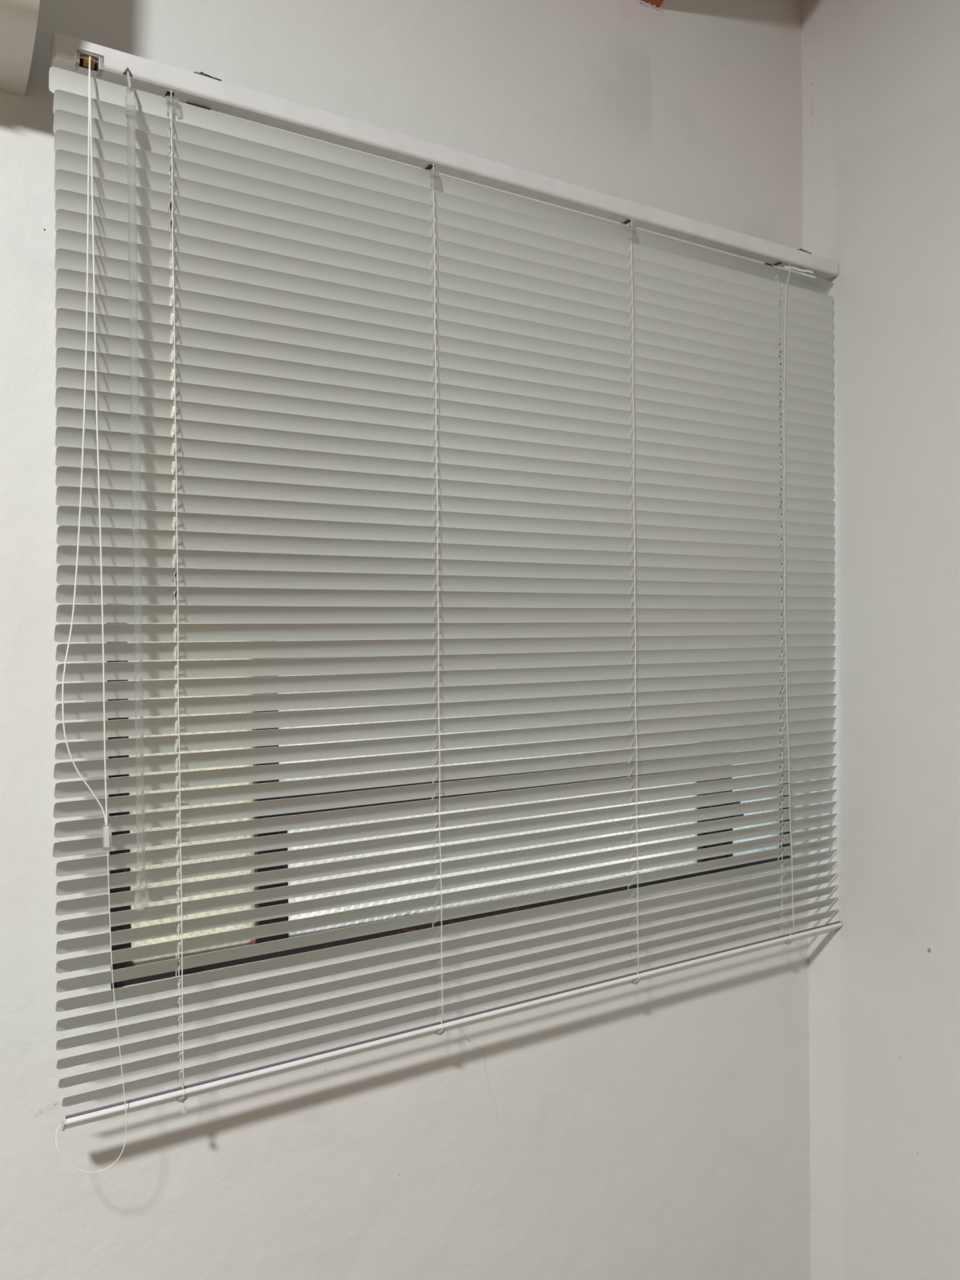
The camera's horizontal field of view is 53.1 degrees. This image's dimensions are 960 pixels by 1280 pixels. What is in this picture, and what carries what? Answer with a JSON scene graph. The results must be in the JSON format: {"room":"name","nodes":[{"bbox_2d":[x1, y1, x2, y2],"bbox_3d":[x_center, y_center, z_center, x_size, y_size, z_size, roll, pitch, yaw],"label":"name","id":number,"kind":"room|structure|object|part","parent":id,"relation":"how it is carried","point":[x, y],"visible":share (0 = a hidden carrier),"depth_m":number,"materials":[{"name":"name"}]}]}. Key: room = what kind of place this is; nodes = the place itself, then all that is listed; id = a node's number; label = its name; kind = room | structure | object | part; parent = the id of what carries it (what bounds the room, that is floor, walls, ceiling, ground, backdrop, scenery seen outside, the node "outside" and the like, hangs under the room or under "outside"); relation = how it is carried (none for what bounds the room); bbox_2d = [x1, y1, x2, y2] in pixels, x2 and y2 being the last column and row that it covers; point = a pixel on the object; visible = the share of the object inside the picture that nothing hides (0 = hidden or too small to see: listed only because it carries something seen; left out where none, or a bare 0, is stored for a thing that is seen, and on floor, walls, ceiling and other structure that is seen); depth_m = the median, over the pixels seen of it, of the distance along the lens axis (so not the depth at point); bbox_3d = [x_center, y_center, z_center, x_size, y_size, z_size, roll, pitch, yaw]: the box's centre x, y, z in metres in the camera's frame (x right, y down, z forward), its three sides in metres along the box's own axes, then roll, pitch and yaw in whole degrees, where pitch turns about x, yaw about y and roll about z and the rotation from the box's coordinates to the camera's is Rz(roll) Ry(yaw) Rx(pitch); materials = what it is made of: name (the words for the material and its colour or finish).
{"room":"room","nodes":[
{"label":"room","id":0,"kind":"room"},
{"bbox_2d":[0,0,811,1279],"bbox_3d":[-0.908,0.160,0.856,3.657,2.700,0.184,-1,0,-32],"label":"wall","id":1,"kind":"structure","parent":0,"point":[655,1128],"depth_m":1.27,"materials":[{"name":"paint"}]},
{"bbox_2d":[0,0,39,96],"bbox_3d":[-0.781,-0.704,0.732,0.805,0.269,0.168,-1,0,-32],"label":"air conditioner","id":2,"kind":"object","parent":1,"relation":"attached to","point":[18,18],"visible":1,"depth_m":0.94,"materials":[{"name":"white plastic"}]},
{"bbox_2d":[48,31,843,1173],"bbox_3d":[0.067,-0.043,1.311,1.215,1.164,0.092,-1,0,-33],"label":"blind","id":3,"kind":"object","parent":1,"relation":"attached to","point":[463,442],"visible":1,"depth_m":1.18,"materials":[{"name":"plastic"}]},
{"bbox_3d":[-0.405,-0.200,0.974,0.042,0.791,0.007,-1,0,-34],"label":"pull cord","id":4,"kind":"part","parent":3,"relation":"part of","materials":[{"name":"white fabric"}]},
{"bbox_3d":[-0.391,-0.199,0.983,0.008,0.793,0.007,-1,0,-32],"label":"pull cord","id":5,"kind":"part","parent":3,"relation":"part of","materials":[{"name":"white fabric"}]},
{"bbox_2d":[122,67,132,76],"bbox_3d":[-0.366,-0.591,0.998,0.010,0.008,0.005,-1,0,-32],"label":"hook","id":6,"kind":"object","parent":3,"relation":"attached to","point":[126,72],"depth_m":1.00,"materials":[{"name":"silver metal"}]},
{"bbox_2d":[124,87,137,119],"bbox_3d":[-0.361,-0.554,0.992,0.012,0.030,0.011,-1,0,-32],"label":"socket","id":7,"kind":"object","parent":3,"relation":"attached to","point":[131,112],"depth_m":0.99,"materials":[{"name":"clear plastic"}]},
{"bbox_3d":[-0.330,-0.050,1.038,0.003,1.079,0.007,-1,0,-29],"label":"lift cord","id":8,"kind":"part","parent":3,"relation":"part of","materials":[{"name":"white fabric"}]},
{"bbox_3d":[-0.330,-0.046,1.039,0.004,1.086,0.022,-1,0,-32],"label":"ladder cord","id":9,"kind":"part","parent":3,"relation":"part of","materials":[{"name":"white fabric"}]},
{"bbox_3d":[-0.058,-0.051,1.208,0.004,1.086,0.022,-1,0,-32],"label":"ladder cord","id":10,"kind":"part","parent":3,"relation":"part of","materials":[{"name":"white fabric"}]},
{"bbox_3d":[0.088,0.487,1.296,1.203,0.021,0.020,-1,0,-32],"label":"rail","id":11,"kind":"part","parent":3,"relation":"part of","materials":[{"name":"plastic"}]},
{"bbox_3d":[0.215,-0.055,1.376,0.004,1.087,0.022,-1,0,-32],"label":"ladder cord","id":12,"kind":"part","parent":3,"relation":"part of","materials":[{"name":"white fabric"}]},
{"bbox_3d":[0.482,-0.063,1.540,0.003,1.081,0.007,-1,0,-32],"label":"lift cord","id":13,"kind":"part","parent":3,"relation":"part of","materials":[{"name":"white fabric"}]},
{"bbox_3d":[0.488,-0.060,1.545,0.018,1.088,0.023,-1,0,-32],"label":"ladder cord","id":14,"kind":"part","parent":3,"relation":"part of","materials":[{"name":"white fabric"}]},
{"bbox_2d":[106,201,790,988],"bbox_3d":[0.050,-0.063,1.394,1.139,0.922,0.038,-1,0,-32],"label":"window","id":15,"kind":"structure","parent":1,"relation":"in","point":[337,943],"depth_m":1.25,"materials":[{"name":"glass"}]},
{"bbox_3d":[-0.350,-0.285,1.150,0.156,0.411,0.003,-1,0,-32],"label":"pane","id":16,"kind":"part","parent":15,"relation":"part of","materials":[{"name":"glass"}]},
{"bbox_3d":[-0.346,0.165,1.153,0.156,0.428,0.003,-1,0,-32],"label":"pane","id":17,"kind":"part","parent":15,"relation":"part of","materials":[{"name":"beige glass"}]},
{"bbox_3d":[-0.251,0.295,1.212,0.012,0.159,0.020,-1,0,-32],"label":"sash","id":18,"kind":"part","parent":15,"relation":"part of","materials":[{"name":"paint"}]},
{"bbox_3d":[0.054,0.110,1.400,0.738,0.158,0.003,-1,0,-32],"label":"pane","id":19,"kind":"part","parent":15,"relation":"part of","materials":[{"name":"clear glass"}]},
{"bbox_3d":[0.056,0.294,1.401,0.738,0.170,0.003,-1,0,-32],"label":"pane","id":20,"kind":"part","parent":15,"relation":"part of","materials":[{"name":"clear glass"}]},
{"bbox_3d":[0.363,0.292,1.591,0.010,0.159,0.020,-1,0,-32],"label":"sash","id":21,"kind":"part","parent":15,"relation":"part of","materials":[{"name":"paint"}]},
{"bbox_3d":[0.469,0.160,1.657,0.134,0.428,0.003,-1,0,-32],"label":"pane","id":22,"kind":"part","parent":15,"relation":"part of","materials":[{"name":"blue glass"}]},
{"bbox_2d":[800,0,959,1279],"bbox_3d":[1.400,-0.811,0.434,0.150,4.600,2.969,-1,0,-32],"label":"wall","id":23,"kind":"structure","parent":0,"point":[881,78],"depth_m":1.52,"materials":[{"name":"paint"}]},
{"bbox_3d":[-0.175,-2.011,-0.523,3.807,1.927,3.299,-1,0,-32],"label":"ceiling","id":24,"kind":"structure","parent":0,"visible":0},
{"bbox_2d":[642,0,663,7],"bbox_3d":[0.975,-1.825,0.287,0.052,1.700,2.768,-1,0,-32],"label":"rafter","id":25,"kind":"object","parent":24,"relation":"attached to","point":[657,2],"visible":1,"depth_m":1.47,"materials":[{"name":"brown wood"}]}
]}

